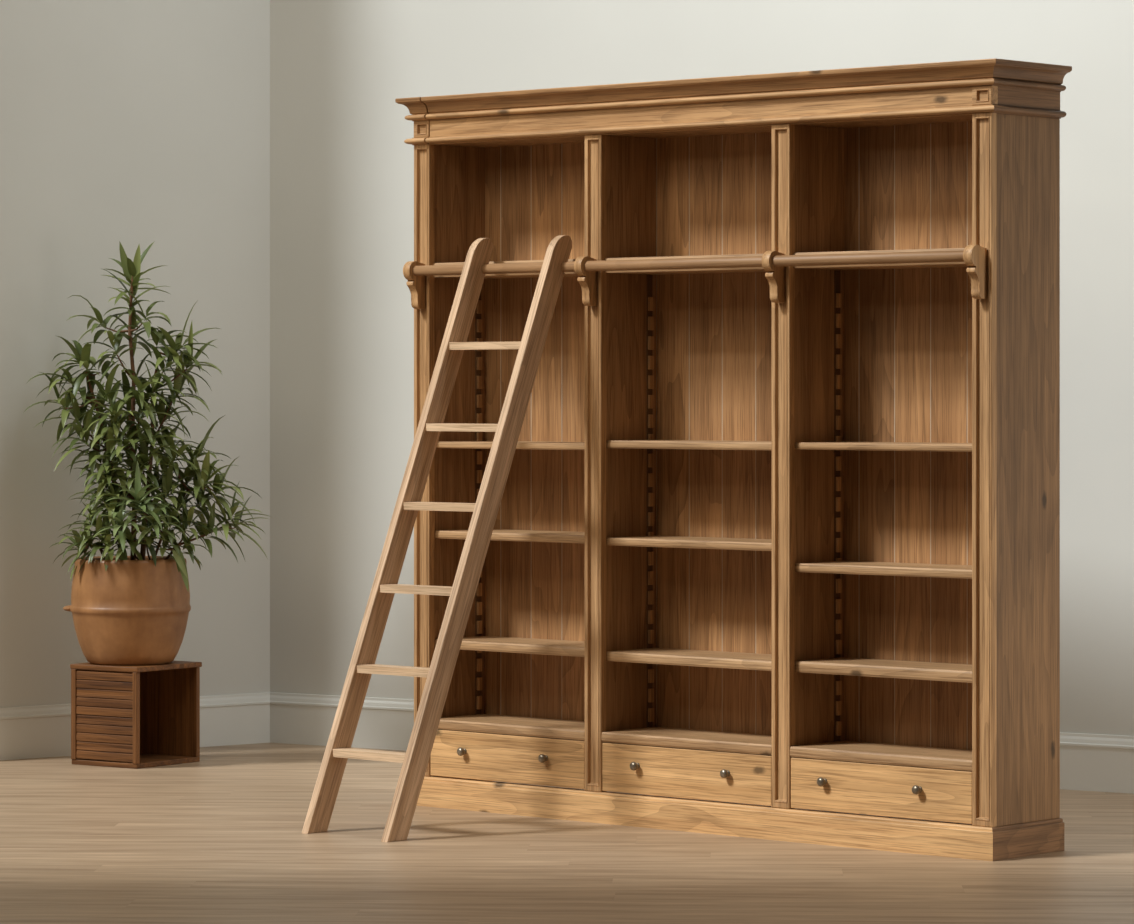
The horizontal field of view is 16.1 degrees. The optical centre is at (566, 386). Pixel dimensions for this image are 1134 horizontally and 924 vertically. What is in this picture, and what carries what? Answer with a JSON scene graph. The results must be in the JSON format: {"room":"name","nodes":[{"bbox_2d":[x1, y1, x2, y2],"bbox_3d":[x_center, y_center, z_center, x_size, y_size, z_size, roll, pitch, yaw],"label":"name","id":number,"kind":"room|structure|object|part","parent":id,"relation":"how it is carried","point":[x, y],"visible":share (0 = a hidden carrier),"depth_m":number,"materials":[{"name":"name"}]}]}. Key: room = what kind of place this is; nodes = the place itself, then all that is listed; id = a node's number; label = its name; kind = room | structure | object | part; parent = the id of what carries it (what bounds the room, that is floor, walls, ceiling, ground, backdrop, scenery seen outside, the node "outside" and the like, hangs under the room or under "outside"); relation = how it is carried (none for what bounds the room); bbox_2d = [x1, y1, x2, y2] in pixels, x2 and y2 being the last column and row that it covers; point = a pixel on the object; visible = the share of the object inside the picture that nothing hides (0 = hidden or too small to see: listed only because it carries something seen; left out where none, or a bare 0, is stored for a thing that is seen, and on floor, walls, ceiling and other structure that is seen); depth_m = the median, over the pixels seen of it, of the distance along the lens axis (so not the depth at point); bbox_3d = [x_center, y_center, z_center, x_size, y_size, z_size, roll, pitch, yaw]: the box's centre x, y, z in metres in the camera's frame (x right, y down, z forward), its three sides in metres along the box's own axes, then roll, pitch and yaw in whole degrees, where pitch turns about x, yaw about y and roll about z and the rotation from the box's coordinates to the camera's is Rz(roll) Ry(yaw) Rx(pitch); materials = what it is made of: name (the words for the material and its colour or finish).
{"room":"library","nodes":[
{"label":"library","id":0,"kind":"room"},
{"bbox_2d":[0,0,269,707],"bbox_3d":[-1.704,-0.840,14.991,1.320,4.400,0.160,0,0,-38],"label":"wall","id":1,"kind":"structure","parent":0,"point":[130,123],"depth_m":14.94,"materials":[{"name":"beige paint"}]},
{"bbox_2d":[0,692,269,760],"bbox_3d":[-1.648,1.265,14.919,1.320,0.191,0.022,0,0,-38],"label":"baseboard","id":2,"kind":"structure","parent":1,"relation":"attached to","point":[39,731],"depth_m":14.76,"materials":[{"name":"white wood"}]},
{"bbox_2d":[0,743,1133,923],"bbox_3d":[0.000,1.401,10.600,15.000,0.080,13.000,0,0,3],"label":"floor","id":3,"kind":"structure","parent":0,"point":[218,838],"depth_m":11.29,"materials":[{"name":"brown wood"}]},
{"bbox_2d":[70,661,201,768],"bbox_3d":[-1.558,1.179,14.485,0.322,0.362,0.355,0,0,35],"label":"wooden crate","id":4,"kind":"object","parent":3,"relation":"on","point":[144,716],"visible":0.94,"depth_m":14.41,"materials":[{"name":"brown wood"}]},
{"bbox_3d":[-1.774,1.179,14.433,0.022,0.326,0.021,0,0,35],"label":"corner post","id":5,"kind":"part","parent":4,"relation":"part of","materials":[{"name":"brown wood"}]},
{"bbox_3d":[-1.654,1.178,14.348,0.273,0.318,0.012,0,0,35],"label":"slat panel","id":6,"kind":"part","parent":4,"relation":"part of","materials":[{"name":"brown wood"}]},
{"bbox_3d":[-1.535,1.179,14.265,0.018,0.326,0.021,0,0,35],"label":"corner post","id":7,"kind":"part","parent":4,"relation":"part of","materials":[{"name":"brown wood"}]},
{"bbox_2d":[23,241,270,665],"bbox_3d":[-1.524,0.234,14.459,0.734,1.530,0.701,0,0,42],"label":"potted plant","id":8,"kind":"object","parent":4,"relation":"on","point":[132,610],"visible":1,"depth_m":14.38,"materials":[{"name":"green plant"}]},
{"bbox_3d":[-1.579,0.808,14.481,0.435,0.380,0.435,0,0,42],"label":"pot","id":9,"kind":"part","parent":8,"relation":"part of","materials":[{"name":"ceramic"}]},
{"bbox_2d":[302,235,571,841],"bbox_3d":[-0.397,0.442,12.391,0.368,1.837,0.830,0,0,42],"label":"library ladder","id":10,"kind":"object","parent":3,"relation":"on","point":[415,760],"visible":1,"depth_m":12.36,"materials":[{"name":"brown wood"}]},
{"bbox_2d":[395,58,1071,860],"bbox_3d":[0.450,0.210,12.371,2.395,2.300,0.414,0,0,42],"label":"bookcase","id":11,"kind":"object","parent":3,"relation":"on","point":[777,523],"visible":0.98,"depth_m":12.19,"materials":[{"name":"brown wood"}]},
{"bbox_3d":[-0.390,-0.914,13.146,0.110,0.052,0.384,0,0,42],"label":"crown moulding","id":12,"kind":"part","parent":11,"relation":"part of","materials":[{"name":"brown wood"}]},
{"bbox_3d":[-0.376,-0.877,13.146,0.088,0.022,0.363,0,0,42],"label":"bead moulding","id":13,"kind":"part","parent":11,"relation":"part of","materials":[{"name":"brown wood"}]},
{"bbox_3d":[-0.376,-0.799,13.146,0.090,0.024,0.364,0,0,42],"label":"bead moulding","id":14,"kind":"part","parent":11,"relation":"part of","materials":[{"name":"brown wood"}]},
{"bbox_3d":[-0.339,1.173,12.884,0.028,0.028,0.029,0,0,42],"label":"knob","id":15,"kind":"part","parent":11,"relation":"part of","materials":[{"name":"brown metal"}]},
{"bbox_3d":[-0.100,-0.380,12.877,0.686,0.046,0.256,0,0,42],"label":"fixed shelf","id":16,"kind":"part","parent":11,"relation":"part of","materials":[{"name":"brown wood"}]},
{"bbox_3d":[-0.188,1.186,12.780,0.670,0.150,0.021,0,0,42],"label":"drawer","id":17,"kind":"part","parent":11,"relation":"part of","materials":[{"name":"brown wood"}]},
{"bbox_3d":[-0.096,0.835,12.882,0.686,0.029,0.241,0,0,42],"label":"shelf","id":18,"kind":"part","parent":11,"relation":"part of","materials":[{"name":"brown wood"}]},
{"bbox_3d":[-0.096,0.480,12.882,0.686,0.025,0.241,0,0,42],"label":"shelf","id":19,"kind":"part","parent":11,"relation":"part of","materials":[{"name":"brown wood"}]},
{"bbox_3d":[-0.096,0.188,12.882,0.686,0.021,0.241,0,0,42],"label":"shelf","id":20,"kind":"part","parent":11,"relation":"part of","materials":[{"name":"brown wood"}]},
{"bbox_3d":[-0.106,1.093,12.872,0.672,0.031,0.270,0,0,42],"label":"shelf","id":21,"kind":"part","parent":11,"relation":"part of","materials":[{"name":"brown wood"}]},
{"bbox_3d":[-0.009,0.234,12.980,0.714,2.063,0.020,0,0,42],"label":"panel","id":22,"kind":"part","parent":11,"relation":"part of","materials":[{"name":"brown wood"}]},
{"bbox_3d":[-0.075,1.173,12.647,0.028,0.028,0.029,0,0,42],"label":"knob","id":23,"kind":"part","parent":11,"relation":"part of","materials":[{"name":"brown metal"}]},
{"bbox_3d":[0.210,1.173,12.391,0.028,0.028,0.029,0,0,42],"label":"knob","id":24,"kind":"part","parent":11,"relation":"part of","materials":[{"name":"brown metal"}]},
{"bbox_3d":[0.457,-0.380,12.377,0.695,0.046,0.256,0,0,42],"label":"fixed shelf","id":25,"kind":"part","parent":11,"relation":"part of","materials":[{"name":"brown wood"}]},
{"bbox_3d":[0.451,1.093,12.372,0.681,0.031,0.270,0,0,42],"label":"shelf","id":26,"kind":"part","parent":11,"relation":"part of","materials":[{"name":"brown wood"}]},
{"bbox_3d":[0.369,1.186,12.280,0.678,0.150,0.021,0,0,42],"label":"drawer","id":27,"kind":"part","parent":11,"relation":"part of","materials":[{"name":"brown wood"}]},
{"bbox_3d":[0.333,-0.377,12.241,2.238,0.033,0.033,0,0,42],"label":"ladder rail","id":28,"kind":"part","parent":11,"relation":"part of","materials":[{"name":"brown wood"}]},
{"bbox_3d":[0.461,0.843,12.382,0.695,0.030,0.241,0,0,42],"label":"shelf","id":29,"kind":"part","parent":11,"relation":"part of","materials":[{"name":"brown wood"}]},
{"bbox_3d":[0.461,0.483,12.382,0.695,0.024,0.241,0,0,42],"label":"shelf","id":30,"kind":"part","parent":11,"relation":"part of","materials":[{"name":"brown wood"}]},
{"bbox_3d":[0.461,0.179,12.382,0.695,0.024,0.241,0,0,42],"label":"shelf","id":31,"kind":"part","parent":11,"relation":"part of","materials":[{"name":"brown wood"}]},
{"bbox_3d":[0.397,-0.914,12.228,2.282,0.052,0.062,0,0,42],"label":"crown moulding","id":32,"kind":"part","parent":11,"relation":"part of","materials":[{"name":"brown wood"}]},
{"bbox_3d":[0.396,-0.877,12.243,2.262,0.022,0.041,0,0,42],"label":"bead moulding","id":33,"kind":"part","parent":11,"relation":"part of","materials":[{"name":"brown wood"}]},
{"bbox_3d":[0.396,-0.799,12.242,2.262,0.024,0.042,0,0,42],"label":"bead moulding","id":34,"kind":"part","parent":11,"relation":"part of","materials":[{"name":"brown wood"}]},
{"bbox_3d":[0.548,0.234,12.480,0.723,2.063,0.020,0,0,42],"label":"panel","id":35,"kind":"part","parent":11,"relation":"part of","materials":[{"name":"brown wood"}]},
{"bbox_3d":[0.480,1.173,12.149,0.028,0.028,0.029,0,0,42],"label":"knob","id":36,"kind":"part","parent":11,"relation":"part of","materials":[{"name":"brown metal"}]},
{"bbox_3d":[0.758,1.173,11.899,0.028,0.028,0.029,0,0,42],"label":"knob","id":37,"kind":"part","parent":11,"relation":"part of","materials":[{"name":"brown metal"}]},
{"bbox_3d":[1.014,-0.380,11.877,0.686,0.046,0.256,0,0,42],"label":"fixed shelf","id":38,"kind":"part","parent":11,"relation":"part of","materials":[{"name":"brown wood"}]},
{"bbox_3d":[1.008,1.093,11.872,0.672,0.031,0.270,0,0,42],"label":"shelf","id":39,"kind":"part","parent":11,"relation":"part of","materials":[{"name":"brown wood"}]},
{"bbox_3d":[0.926,1.186,11.780,0.670,0.150,0.021,0,0,42],"label":"drawer","id":40,"kind":"part","parent":11,"relation":"part of","materials":[{"name":"brown wood"}]},
{"bbox_3d":[1.018,0.840,11.882,0.686,0.033,0.241,0,0,42],"label":"shelf","id":41,"kind":"part","parent":11,"relation":"part of","materials":[{"name":"brown wood"}]},
{"bbox_3d":[1.018,0.542,11.882,0.686,0.026,0.241,0,0,42],"label":"shelf","id":42,"kind":"part","parent":11,"relation":"part of","materials":[{"name":"brown wood"}]},
{"bbox_3d":[1.018,0.177,11.882,0.686,0.021,0.241,0,0,42],"label":"shelf","id":43,"kind":"part","parent":11,"relation":"part of","materials":[{"name":"brown wood"}]},
{"bbox_3d":[1.105,0.234,11.980,0.714,2.063,0.020,0,0,42],"label":"panel","id":44,"kind":"part","parent":11,"relation":"part of","materials":[{"name":"brown wood"}]},
{"bbox_3d":[1.020,1.173,11.664,0.028,0.028,0.029,0,0,42],"label":"knob","id":45,"kind":"part","parent":11,"relation":"part of","materials":[{"name":"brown metal"}]},
{"bbox_3d":[1.331,0.239,11.645,0.030,2.053,0.318,0,0,42],"label":"panel","id":46,"kind":"part","parent":11,"relation":"part of","materials":[{"name":"brown wood"}]},
{"bbox_3d":[1.329,-0.877,11.619,0.041,0.022,0.359,0,0,42],"label":"bead moulding","id":47,"kind":"part","parent":11,"relation":"part of","materials":[{"name":"brown wood"}]},
{"bbox_3d":[1.329,-0.799,11.619,0.042,0.024,0.360,0,0,42],"label":"bead moulding","id":48,"kind":"part","parent":11,"relation":"part of","materials":[{"name":"brown wood"}]},
{"bbox_3d":[1.329,-0.914,11.604,0.062,0.052,0.380,0,0,42],"label":"crown moulding","id":49,"kind":"part","parent":11,"relation":"part of","materials":[{"name":"brown wood"}]},
{"bbox_2d":[270,0,1133,735],"bbox_3d":[1.523,-0.840,13.747,6.200,4.400,0.160,0,0,32],"label":"wall","id":50,"kind":"structure","parent":0,"point":[342,166],"depth_m":14.87,"materials":[{"name":"beige paint"}]},
{"bbox_2d":[270,692,1133,793],"bbox_3d":[1.474,1.265,13.670,6.200,0.191,0.022,0,0,32],"label":"baseboard","id":51,"kind":"structure","parent":50,"relation":"attached to","point":[1088,762],"depth_m":15.01,"materials":[{"name":"white wood"}]}
]}

